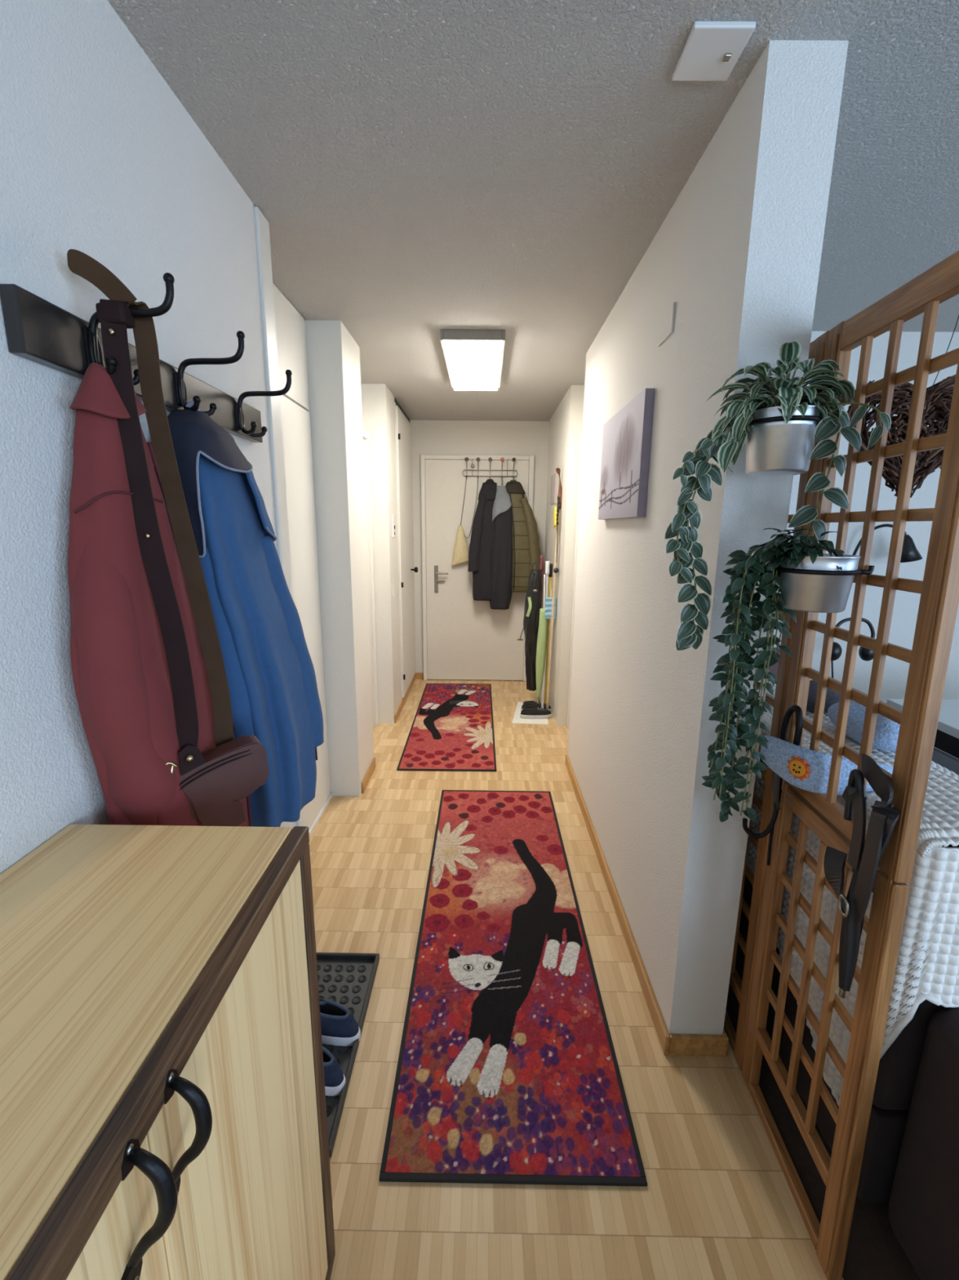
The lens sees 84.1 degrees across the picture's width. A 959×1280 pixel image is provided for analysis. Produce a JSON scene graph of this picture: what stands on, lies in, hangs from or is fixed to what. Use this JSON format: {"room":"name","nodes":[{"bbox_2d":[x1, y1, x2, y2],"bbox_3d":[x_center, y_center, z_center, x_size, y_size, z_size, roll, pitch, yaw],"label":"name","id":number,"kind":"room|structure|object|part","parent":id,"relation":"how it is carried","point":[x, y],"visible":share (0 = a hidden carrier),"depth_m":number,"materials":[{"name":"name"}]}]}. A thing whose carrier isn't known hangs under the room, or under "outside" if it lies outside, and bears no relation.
{"room":"apartment hallway","nodes":[
{"label":"apartment hallway","id":0,"kind":"room"},
{"bbox_2d":[0,0,410,874],"bbox_3d":[-0.787,0.079,0.881,0.255,2.365,8.275,1,12,0],"label":"wall","id":1,"kind":"structure","parent":0,"point":[100,158],"depth_m":0.89,"materials":[{"name":"white paint"}]},
{"bbox_2d":[0,272,292,442],"bbox_3d":[-0.582,-0.573,1.151,0.175,0.166,0.834,1,12,0],"label":"coat rack","id":2,"kind":"object","parent":1,"relation":"attached to","point":[37,330],"visible":0.89,"depth_m":0.87,"materials":[{"name":"black metal"}]},
{"bbox_2d":[67,362,252,826],"bbox_3d":[-0.602,0.028,1.036,0.150,1.003,0.394,1,12,0],"label":"jacket","id":3,"kind":"object","parent":2,"relation":"hanging from","point":[119,666],"visible":0.64,"depth_m":0.88,"materials":[{"name":"red fabric"}]},
{"bbox_2d":[66,248,268,826],"bbox_3d":[-0.544,-0.120,0.975,0.214,1.022,0.142,-10,16,-40],"label":"leather shoulder bag","id":4,"kind":"object","parent":2,"relation":"hanging from","point":[214,781],"visible":0.94,"depth_m":0.96,"materials":[{"name":"brown leather"}]},
{"bbox_2d":[153,400,324,826],"bbox_3d":[-0.566,-0.030,1.304,0.225,1.007,0.386,3,12,10],"label":"jacket","id":5,"kind":"object","parent":2,"relation":"hanging from","point":[268,666],"visible":0.82,"depth_m":1.22,"materials":[{"name":"blue fabric"}]},
{"bbox_2d":[253,206,307,826],"bbox_3d":[-0.742,-0.124,1.843,0.165,2.363,0.088,1,12,0],"label":"trim","id":6,"kind":"structure","parent":1,"relation":"attached to","point":[261,224],"depth_m":1.69,"materials":[{"name":"white paint"}]},
{"bbox_2d":[362,427,378,727],"bbox_3d":[-0.766,-0.305,3.421,0.109,2.060,0.713,1,12,0],"label":"door","id":7,"kind":"structure","parent":1,"relation":"in","point":[365,433],"depth_m":3.70,"materials":[{"name":"white paint"}]},
{"bbox_2d":[391,515,395,537],"bbox_3d":[-0.620,-0.825,3.849,0.014,0.160,0.080,1,12,0],"label":"light switch","id":8,"kind":"object","parent":1,"relation":"attached to","point":[393,516],"visible":1,"depth_m":3.83,"materials":[{"name":"white plastic"}]},
{"bbox_2d":[394,397,417,700],"bbox_3d":[-0.603,-0.716,4.486,0.112,2.303,0.798,1,12,0],"label":"door","id":9,"kind":"structure","parent":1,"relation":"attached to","point":[403,436],"depth_m":4.36,"materials":[{"name":"white paint"}]},
{"bbox_3d":[-0.576,-0.622,4.699,0.060,0.052,0.052,1,12,0],"label":"knob","id":10,"kind":"part","parent":9,"relation":"part of","materials":[{"name":"black metal"}]},
{"bbox_2d":[394,672,423,723],"bbox_3d":[-0.594,0.472,4.576,0.082,0.062,1.204,1,12,0],"label":"baseboard","id":11,"kind":"structure","parent":1,"relation":"attached to","point":[417,675],"depth_m":4.53,"materials":[{"name":"brown wood"}]},
{"bbox_2d":[304,320,373,795],"bbox_3d":[-0.768,-0.340,2.852,0.253,2.365,0.375,1,12,0],"label":"wall pillar","id":12,"kind":"structure","parent":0,"point":[333,355],"depth_m":2.69,"materials":[{"name":"white paint"}]},
{"bbox_2d":[361,757,375,792],"bbox_3d":[-0.646,0.784,3.105,0.012,0.062,0.335,1,12,0],"label":"baseboard","id":13,"kind":"structure","parent":12,"relation":"attached to","point":[368,775],"depth_m":3.07,"materials":[{"name":"brown wood"}]},
{"bbox_2d":[410,420,549,675],"bbox_3d":[-0.004,-0.787,4.983,1.700,2.365,0.125,1,12,0],"label":"wall","id":14,"kind":"structure","parent":0,"point":[493,437],"depth_m":4.72,"materials":[{"name":"white paint"}]},
{"bbox_2d":[420,454,534,681],"bbox_3d":[-0.028,-0.619,4.900,1.007,2.072,0.106,1,12,0],"label":"door","id":15,"kind":"structure","parent":14,"relation":"in","point":[465,638],"depth_m":4.95,"materials":[{"name":"white paint"}]},
{"bbox_3d":[-0.401,-0.564,4.927,0.036,0.255,0.008,1,12,0],"label":"lock plate","id":16,"kind":"part","parent":15,"relation":"part of","materials":[{"name":"silver metal"}]},
{"bbox_3d":[-0.349,-0.612,4.882,0.124,0.018,0.062,1,12,0],"label":"handle","id":17,"kind":"part","parent":15,"relation":"part of","materials":[{"name":"silver metal"}]},
{"bbox_2d":[462,457,517,479],"bbox_3d":[0.094,-1.510,4.688,0.493,0.187,0.090,1,12,0],"label":"rack","id":18,"kind":"object","parent":15,"relation":"hanging from","point":[466,459],"visible":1,"depth_m":4.70,"materials":[{"name":"silver metal"}]},
{"bbox_2d":[451,479,478,566],"bbox_3d":[-0.134,-1.054,4.782,0.236,0.780,0.068,1,12,0],"label":"tote bag","id":19,"kind":"object","parent":18,"relation":"hanging from","point":[461,550],"visible":0.9,"depth_m":4.80,"materials":[{"name":"beige fabric"}]},
{"bbox_3d":[-0.094,-1.179,4.754,0.158,0.524,0.019,0,12,-4],"label":"cord","id":20,"kind":"part","parent":19,"relation":"part of","materials":[{"name":"beige fabric"}]},
{"bbox_2d":[467,479,497,600],"bbox_3d":[0.036,-0.886,4.738,0.274,1.062,0.213,1,12,0],"label":"coat","id":21,"kind":"object","parent":18,"relation":"hanging from","point":[481,556],"visible":0.81,"depth_m":4.67,"materials":[{"name":"fabric"}]},
{"bbox_2d":[478,482,497,500],"bbox_3d":[0.079,-1.307,4.676,0.185,0.150,0.156,1,12,0],"label":"hood","id":22,"kind":"object","parent":21,"relation":"attached to","point":[488,490],"depth_m":4.62,"materials":[{"name":"black fabric"}]},
{"bbox_2d":[489,477,512,609],"bbox_3d":[0.200,-0.854,4.738,0.212,1.152,0.192,1,12,0],"label":"jacket","id":23,"kind":"object","parent":18,"relation":"hanging from","point":[502,570],"visible":0.89,"depth_m":4.67,"materials":[{"name":"black fabric"}]},
{"bbox_2d":[492,485,511,520],"bbox_3d":[0.183,-1.173,4.640,0.188,0.335,0.122,6,13,24],"label":"hood","id":24,"kind":"object","parent":23,"relation":"attached to","point":[501,511],"depth_m":4.61,"materials":[{"name":"grey fabric"}]},
{"bbox_2d":[505,480,540,592],"bbox_3d":[0.387,-0.899,4.736,0.335,1.021,0.204,1,12,0],"label":"quilted jacket","id":25,"kind":"object","parent":18,"relation":"hanging from","point":[526,551],"visible":0.73,"depth_m":4.66,"materials":[{"name":"fabric"}]},
{"bbox_2d":[107,0,958,421],"bbox_3d":[1.367,-1.107,0.723,4.700,0.060,8.500,1,12,0],"label":"ceiling","id":26,"kind":"structure","parent":0,"point":[415,170],"depth_m":1.31,"materials":[{"name":"white paint"}]},
{"bbox_2d":[440,328,505,391],"bbox_3d":[-0.028,-1.533,2.961,0.311,0.064,0.900,1,12,0],"label":"ceiling lamp","id":27,"kind":"object","parent":26,"relation":"attached to","point":[473,358],"visible":1,"depth_m":2.73,"materials":[{"name":"white plastic"}]},
{"bbox_2d":[671,21,755,80],"bbox_3d":[0.453,-1.144,1.037,0.114,0.015,0.122,1,12,0],"label":"junction cover","id":28,"kind":"object","parent":26,"relation":"attached to","point":[712,50],"visible":1,"depth_m":1.02,"materials":[{"name":"white plastic"}]},
{"bbox_2d":[308,678,844,1279],"bbox_3d":[1.346,1.260,1.226,4.700,0.050,8.500,1,12,0],"label":"floor","id":29,"kind":"structure","parent":0,"point":[717,1202],"depth_m":1.30,"materials":[{"name":"wood"}]},
{"bbox_2d":[0,824,335,1279],"bbox_3d":[-0.472,0.865,0.564,0.434,0.961,0.855,1,12,0],"label":"cabinet","id":30,"kind":"object","parent":29,"relation":"on","point":[163,1108],"visible":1,"depth_m":0.60,"materials":[{"name":"brown wood"}]},
{"bbox_3d":[-0.306,0.908,0.371,0.018,0.896,0.386,1,12,0],"label":"door","id":31,"kind":"part","parent":30,"relation":"part of","materials":[{"name":"brown wood"}]},
{"bbox_3d":[-0.272,0.477,0.439,0.040,0.134,0.038,1,12,0],"label":"handle","id":32,"kind":"part","parent":30,"relation":"part of","materials":[{"name":"black metal"}]},
{"bbox_3d":[-0.271,0.465,0.496,0.040,0.134,0.038,1,12,0],"label":"handle","id":33,"kind":"part","parent":30,"relation":"part of","materials":[{"name":"black metal"}]},
{"bbox_3d":[-0.302,0.827,0.753,0.018,0.896,0.390,1,12,0],"label":"door","id":34,"kind":"part","parent":30,"relation":"part of","materials":[{"name":"brown wood"}]},
{"bbox_3d":[-0.308,1.322,0.660,0.024,0.030,0.855,1,12,0],"label":"edge rail","id":35,"kind":"part","parent":30,"relation":"part of","materials":[{"name":"brown wood"}]},
{"bbox_2d":[272,283,333,836],"bbox_3d":[-0.817,-0.217,2.278,0.043,2.361,0.797,1,12,0],"label":"door","id":36,"kind":"structure","parent":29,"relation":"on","point":[291,331],"depth_m":2.39,"materials":[{"name":"white paint"}]},
{"bbox_3d":[-0.813,-1.179,2.059,0.034,0.386,0.768,1,12,0],"label":"door","id":37,"kind":"part","parent":36,"relation":"part of","materials":[{"name":"white paint"}]},
{"bbox_3d":[-0.823,-0.035,2.302,0.036,1.935,0.768,1,12,0],"label":"door","id":38,"kind":"part","parent":36,"relation":"part of","materials":[{"name":"white paint"}]},
{"bbox_2d":[315,952,379,1157],"bbox_3d":[-0.500,1.139,1.529,0.312,0.026,0.588,1,12,0],"label":"tray","id":39,"kind":"object","parent":29,"relation":"on","point":[347,980],"visible":0.22,"depth_m":1.68,"materials":[{"name":"grey plastic"}]},
{"bbox_2d":[322,1046,345,1096],"bbox_3d":[-0.483,1.124,1.431,0.285,0.084,0.090,5,13,21],"label":"shoe","id":40,"kind":"object","parent":39,"relation":"on","point":[334,1077],"visible":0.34,"depth_m":1.37,"materials":[{"name":"blue fabric"}]},
{"bbox_2d":[319,997,360,1046],"bbox_3d":[-0.478,1.098,1.552,0.285,0.084,0.090,4,13,17],"label":"shoe","id":41,"kind":"object","parent":39,"relation":"on","point":[339,1026],"visible":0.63,"depth_m":1.50,"materials":[{"name":"blue fabric"}]},
{"bbox_2d":[396,683,496,771],"bbox_3d":[-0.198,0.602,4.107,0.606,0.008,1.816,1,12,0],"label":"runner rug","id":42,"kind":"object","parent":29,"relation":"on","point":[452,728],"visible":1,"depth_m":3.81,"materials":[{"name":"red carpet"}]},
{"bbox_2d":[378,790,647,1186],"bbox_3d":[0.084,1.035,2.085,0.606,0.008,1.816,1,12,0],"label":"runner rug","id":43,"kind":"object","parent":29,"relation":"on","point":[508,1072],"visible":1,"depth_m":1.57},
{"bbox_2d":[511,701,548,724],"bbox_3d":[0.421,0.582,4.244,0.273,0.002,0.516,2,12,9],"label":"paper sheet","id":44,"kind":"object","parent":29,"relation":"on","point":[517,719],"visible":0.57,"depth_m":4.08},
{"bbox_2d":[520,706,551,719],"bbox_3d":[0.440,0.560,4.136,0.248,0.084,0.092,1,12,0],"label":"trainer","id":45,"kind":"object","parent":44,"relation":"on","point":[527,712],"visible":1,"depth_m":4.10,"materials":[{"name":"black fabric"}]},
{"bbox_2d":[546,467,562,710],"bbox_3d":[0.566,-0.333,3.995,0.058,1.840,0.084,5,13,21],"label":"stick","id":46,"kind":"object","parent":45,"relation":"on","point":[556,570],"visible":0.96,"depth_m":3.97,"materials":[{"name":"brown wood"}]},
{"bbox_2d":[553,506,556,527],"bbox_3d":[0.550,-0.893,3.864,0.012,0.150,0.080,1,12,0],"label":"tag","id":47,"kind":"object","parent":46,"relation":"hanging from","point":[555,508],"visible":1,"depth_m":3.84,"materials":[{"name":"plastic"}]},
{"bbox_2d":[520,700,551,711],"bbox_3d":[0.456,0.533,4.263,0.249,0.084,0.091,1,12,0],"label":"trainer","id":48,"kind":"object","parent":44,"relation":"on","point":[531,703],"visible":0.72,"depth_m":4.23,"materials":[{"name":"black fabric"}]},
{"bbox_2d":[536,574,547,702],"bbox_3d":[0.486,0.001,4.127,0.068,1.010,0.076,6,13,25],"label":"umbrella","id":49,"kind":"object","parent":48,"relation":"on","point":[541,648],"visible":1,"depth_m":4.11,"materials":[{"name":"fabric"}]},
{"bbox_2d":[538,555,543,702],"bbox_3d":[0.479,-0.044,4.210,0.026,1.238,0.046,-5,13,-26],"label":"ski pole","id":50,"kind":"object","parent":44,"relation":"on","point":[541,566],"visible":0.39,"depth_m":4.10,"materials":[{"name":"black metal"}]},
{"bbox_2d":[520,562,541,690],"bbox_3d":[0.397,-0.101,4.168,0.164,1.020,0.158,1,12,0],"label":"bag","id":51,"kind":"object","parent":50,"relation":"hanging from","point":[533,597],"visible":0.85,"depth_m":4.11,"materials":[{"name":"fabric"}]},
{"bbox_3d":[0.377,-0.298,4.074,0.122,0.596,0.030,1,12,0],"label":"cord","id":52,"kind":"part","parent":51,"relation":"part of","materials":[{"name":"black fabric"}]},
{"bbox_2d":[541,560,550,708],"bbox_3d":[0.512,-0.008,4.138,0.036,1.198,0.090,1,12,0],"label":"ski pole","id":53,"kind":"object","parent":44,"relation":"on","point":[547,562],"visible":0.62,"depth_m":4.07,"materials":[{"name":"white metal"}]},
{"bbox_2d":[544,587,556,618],"bbox_3d":[0.544,-0.278,4.057,0.086,0.238,0.032,1,12,0],"label":"face mask","id":54,"kind":"object","parent":53,"relation":"hanging from","point":[548,601],"visible":0.72,"depth_m":4.06,"materials":[{"name":"blue fabric"}]},
{"bbox_2d":[544,563,552,704],"bbox_3d":[0.541,-0.004,4.173,0.031,1.178,0.055,1,12,0],"label":"ski pole","id":55,"kind":"object","parent":44,"relation":"on","point":[550,575],"visible":0.65,"depth_m":4.17,"materials":[{"name":"metal"}]},
{"bbox_2d":[767,648,780,681],"bbox_3d":[1.378,0.514,2.447,0.330,0.900,0.400,1,12,0],"label":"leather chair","id":56,"kind":"object","parent":29,"relation":"on","point":[774,668],"visible":0.02,"depth_m":2.51,"materials":[{"name":"black leather"}]},
{"bbox_2d":[724,330,829,1071],"bbox_3d":[0.748,0.222,1.485,0.028,1.863,0.468,1,12,3],"label":"lattice screen","id":57,"kind":"object","parent":29,"relation":"on","point":[819,347],"visible":0.23,"depth_m":1.37,"materials":[{"name":"brown wood"}]},
{"bbox_3d":[0.739,1.125,1.649,0.023,0.025,0.317,1,12,3],"label":"foot rail","id":58,"kind":"part","parent":57,"relation":"part of","materials":[{"name":"brown wood"}]},
{"bbox_3d":[0.741,0.960,1.619,0.023,0.032,0.317,1,12,3],"label":"rail","id":59,"kind":"part","parent":57,"relation":"part of","materials":[{"name":"brown wood"}]},
{"bbox_3d":[0.748,0.312,1.502,0.023,0.042,0.317,1,12,3],"label":"rail","id":60,"kind":"part","parent":57,"relation":"part of","materials":[{"name":"brown wood"}]},
{"bbox_3d":[0.759,-0.666,1.324,0.023,0.054,0.317,1,12,3],"label":"rail","id":61,"kind":"part","parent":57,"relation":"part of","materials":[{"name":"brown wood"}]},
{"bbox_2d":[725,983,920,1279],"bbox_3d":[1.799,1.438,0.278,2.176,0.004,3.180,1,12,0],"label":"carpet","id":62,"kind":"object","parent":29,"relation":"on","point":[874,1251],"visible":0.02,"depth_m":1.15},
{"bbox_2d":[735,844,958,1279],"bbox_3d":[1.146,0.876,0.737,0.700,0.890,3.000,1,12,0],"label":"sofa","id":63,"kind":"object","parent":62,"relation":"on","point":[910,1162],"visible":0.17,"depth_m":1.02,"materials":[{"name":"brown fabric"}]},
{"bbox_3d":[1.160,0.889,1.662,0.686,0.390,1.176,1,12,0],"label":"seat","id":64,"kind":"part","parent":63,"relation":"part of","materials":[{"name":"brown fabric"}]},
{"bbox_3d":[0.936,0.551,1.597,0.260,0.615,1.188,1,12,0],"label":"backrest","id":65,"kind":"part","parent":63,"relation":"part of","materials":[{"name":"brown fabric"}]},
{"bbox_2d":[746,681,958,1106],"bbox_3d":[0.931,0.580,1.465,0.325,0.701,0.991,1,12,0],"label":"knit blanket","id":66,"kind":"object","parent":63,"relation":"on","point":[927,965],"visible":0.17,"depth_m":1.00,"materials":[{"name":"white fabric"}]},
{"bbox_2d":[806,680,853,713],"bbox_3d":[0.990,0.164,1.549,0.170,0.080,0.160,1,12,0],"label":"cushion","id":67,"kind":"object","parent":66,"relation":"on","point":[833,697],"visible":0.2,"depth_m":1.49,"materials":[{"name":"grey fabric"}]},
{"bbox_2d":[827,701,900,751],"bbox_3d":[0.973,0.207,1.312,0.140,0.095,0.230,1,12,0],"label":"cushion","id":68,"kind":"object","parent":66,"relation":"on","point":[886,731],"visible":0.39,"depth_m":1.26,"materials":[{"name":"blue fabric"}]},
{"bbox_2d":[886,698,958,774],"bbox_3d":[2.135,0.738,1.721,0.940,0.770,1.100,1,12,0],"label":"desk","id":69,"kind":"object","parent":62,"relation":"on","point":[947,739],"visible":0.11,"depth_m":1.95,"materials":[{"name":"white wood"}]},
{"bbox_3d":[2.137,0.507,1.671,0.900,0.052,1.060,1,12,0],"label":"frame","id":70,"kind":"part","parent":69,"relation":"part of","materials":[{"name":"grey metal"}]},
{"bbox_3d":[2.138,0.437,1.657,0.860,0.085,1.020,1,12,0],"label":"drawer","id":71,"kind":"part","parent":69,"relation":"part of","materials":[{"name":"black plastic"}]},
{"bbox_2d":[742,250,958,1279],"bbox_3d":[0.721,0.308,1.079,0.028,1.863,0.468,1,12,3],"label":"lattice screen","id":72,"kind":"object","parent":29,"relation":"on","point":[928,659],"visible":0.86,"depth_m":0.99,"materials":[{"name":"brown wood"}]},
{"bbox_2d":[742,777,782,865],"bbox_3d":[0.633,0.403,1.231,0.079,0.217,0.069,1,12,0],"label":"iron hook","id":73,"kind":"object","parent":72,"relation":"attached to","point":[770,829],"depth_m":1.26,"materials":[{"name":"black metal"}]},
{"bbox_3d":[0.697,0.459,1.263,0.016,0.171,0.008,-5,13,-26],"label":"plate","id":74,"kind":"part","parent":73,"relation":"part of","materials":[{"name":"black metal"}]},
{"bbox_2d":[772,771,781,809],"bbox_3d":[0.682,0.316,1.210,0.015,0.135,0.042,4,13,17],"label":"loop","id":75,"kind":"object","parent":73,"relation":"hanging from","point":[776,780],"visible":0.66,"depth_m":1.20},
{"bbox_2d":[664,341,891,650],"bbox_3d":[0.582,-0.267,1.094,0.364,0.602,0.208,6,13,24],"label":"plant","id":76,"kind":"object","parent":72,"relation":"hanging from","point":[780,433],"visible":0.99,"depth_m":1.03,"materials":[{"name":"green plant"}]},
{"bbox_3d":[0.602,-0.395,1.065,0.137,0.116,0.137,1,12,0],"label":"pot","id":77,"kind":"part","parent":76,"relation":"part of","materials":[{"name":"metal"}]},
{"bbox_3d":[0.713,1.211,1.243,0.023,0.025,0.317,1,12,3],"label":"foot rail","id":78,"kind":"part","parent":72,"relation":"part of","materials":[{"name":"brown wood"}]},
{"bbox_2d":[701,528,875,822],"bbox_3d":[0.607,0.104,1.090,0.240,0.652,0.205,1,12,0],"label":"plant","id":79,"kind":"object","parent":72,"relation":"hanging from","point":[809,580],"visible":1,"depth_m":1.07,"materials":[{"name":"green plant"}]},
{"bbox_3d":[0.567,0.114,1.126,0.112,0.618,0.098,1,12,0],"label":"stem","id":80,"kind":"part","parent":79,"relation":"part of","materials":[{"name":"green plant"}]},
{"bbox_3d":[0.647,-0.111,1.023,0.132,0.104,0.132,1,12,0],"label":"pot","id":81,"kind":"part","parent":79,"relation":"part of","materials":[{"name":"metal"}]},
{"bbox_2d":[779,705,803,745],"bbox_3d":[0.677,0.178,1.183,0.048,0.090,0.069,1,12,0],"label":"iron hook","id":82,"kind":"object","parent":72,"relation":"attached to","point":[790,711],"depth_m":1.16,"materials":[{"name":"black metal"}]},
{"bbox_3d":[0.714,1.046,1.213,0.023,0.032,0.317,1,12,3],"label":"rail","id":83,"kind":"part","parent":72,"relation":"part of","materials":[{"name":"brown wood"}]},
{"bbox_2d":[760,735,893,795],"bbox_3d":[0.724,0.276,1.131,0.248,0.092,0.090,11,16,41],"label":"bandana","id":84,"kind":"object","parent":72,"relation":"attached to","point":[806,769],"visible":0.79,"depth_m":1.12,"materials":[{"name":"blue fabric"}]},
{"bbox_3d":[0.722,0.348,1.086,0.023,0.036,0.317,1,12,3],"label":"rail","id":85,"kind":"part","parent":72,"relation":"part of","materials":[{"name":"brown wood"}]},
{"bbox_3d":[0.722,0.398,1.095,0.023,0.042,0.317,1,12,3],"label":"rail","id":86,"kind":"part","parent":72,"relation":"part of","materials":[{"name":"brown wood"}]},
{"bbox_2d":[839,768,867,998],"bbox_3d":[0.678,0.448,0.972,0.028,0.431,0.083,1,12,0],"label":"umbrella","id":87,"kind":"object","parent":72,"relation":"hanging from","point":[851,931],"visible":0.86,"depth_m":0.96,"materials":[{"name":"fabric"}]},
{"bbox_3d":[0.678,0.324,0.956,0.020,0.182,0.061,1,12,0],"label":"handle","id":88,"kind":"part","parent":87,"relation":"part of","materials":[{"name":"black plastic"}]},
{"bbox_2d":[823,753,901,924],"bbox_3d":[0.677,0.356,0.945,0.039,0.297,0.130,1,12,0],"label":"lead","id":89,"kind":"object","parent":72,"relation":"hanging from","point":[884,816],"visible":0.99,"depth_m":0.92,"materials":[{"name":"black fabric"}]},
{"bbox_3d":[0.733,-0.580,0.917,0.023,0.054,0.317,1,12,3],"label":"rail","id":90,"kind":"part","parent":72,"relation":"part of","materials":[{"name":"brown wood"}]},
{"bbox_2d":[847,315,958,500],"bbox_3d":[0.961,-0.483,1.078,0.296,0.389,0.514,6,13,23],"label":"heart","id":91,"kind":"object","parent":72,"relation":"hanging from","point":[939,397],"visible":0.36,"depth_m":1.26,"materials":[{"name":"brown wicker"}]},
{"bbox_2d":[542,40,848,1035],"bbox_3d":[0.695,-0.380,3.101,0.265,2.365,3.763,1,12,0],"label":"wall","id":92,"kind":"structure","parent":0,"point":[738,252],"depth_m":1.45,"materials":[{"name":"white paint"}]},
{"bbox_2d":[550,472,556,504],"bbox_3d":[0.598,-1.222,4.304,0.008,0.230,0.300,1,12,0],"label":"notice","id":93,"kind":"object","parent":92,"relation":"attached to","point":[553,478],"visible":1,"depth_m":4.25,"materials":[{"name":"grey paper"}]},
{"bbox_2d":[566,432,582,728],"bbox_3d":[0.672,-0.296,3.441,0.109,2.060,0.635,1,12,0],"label":"door","id":94,"kind":"structure","parent":92,"relation":"in","point":[581,434],"depth_m":3.69,"materials":[{"name":"white paint"}]},
{"bbox_2d":[598,387,654,519],"bbox_3d":[0.542,-0.667,2.023,0.030,0.398,0.615,1,12,0],"label":"picture","id":95,"kind":"object","parent":92,"relation":"attached to","point":[627,435],"visible":1,"depth_m":1.88},
{"bbox_2d":[564,755,728,1056],"bbox_3d":[0.617,0.944,2.409,0.176,0.062,1.885,1,12,0],"label":"baseboard","id":96,"kind":"structure","parent":92,"relation":"attached to","point":[702,1045],"depth_m":1.64,"materials":[{"name":"brown wood"}]},
{"bbox_2d":[657,302,675,346],"bbox_3d":[0.553,-0.932,1.573,0.007,0.078,0.125,1,12,0],"label":"blank plate","id":97,"kind":"object","parent":92,"relation":"attached to","point":[666,327],"visible":1,"depth_m":1.56,"materials":[{"name":"white paint"}]},
{"bbox_2d":[831,617,875,682],"bbox_3d":[1.735,0.410,2.575,0.228,1.058,0.220,1,12,0],"label":"headset","id":98,"kind":"object","parent":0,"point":[867,655],"visible":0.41,"depth_m":2.46,"materials":[{"name":"black plastic"}]},
{"bbox_2d":[772,331,958,755],"bbox_3d":[2.167,-0.302,2.798,2.915,2.365,0.120,1,12,0],"label":"wall","id":99,"kind":"structure","parent":0,"point":[906,606],"depth_m":2.70,"materials":[{"name":"white paint"}]},
{"bbox_2d":[852,524,923,562],"bbox_3d":[1.973,-0.383,2.605,0.309,0.364,0.109,7,14,27],"label":"gooseneck lamp","id":100,"kind":"object","parent":99,"relation":"attached to","point":[910,553],"visible":0.59,"depth_m":2.52,"materials":[{"name":"black metal"}]},
{"bbox_3d":[1.937,-0.388,2.625,0.244,0.364,0.047,12,16,42],"label":"arm","id":101,"kind":"part","parent":100,"relation":"part of","materials":[{"name":"black plastic"}]},
{"bbox_3d":[2.063,-0.437,2.545,0.107,0.132,0.110,1,12,0],"label":"lamp shade","id":102,"kind":"part","parent":100,"relation":"part of","materials":[{"name":"black plastic"}]}
]}

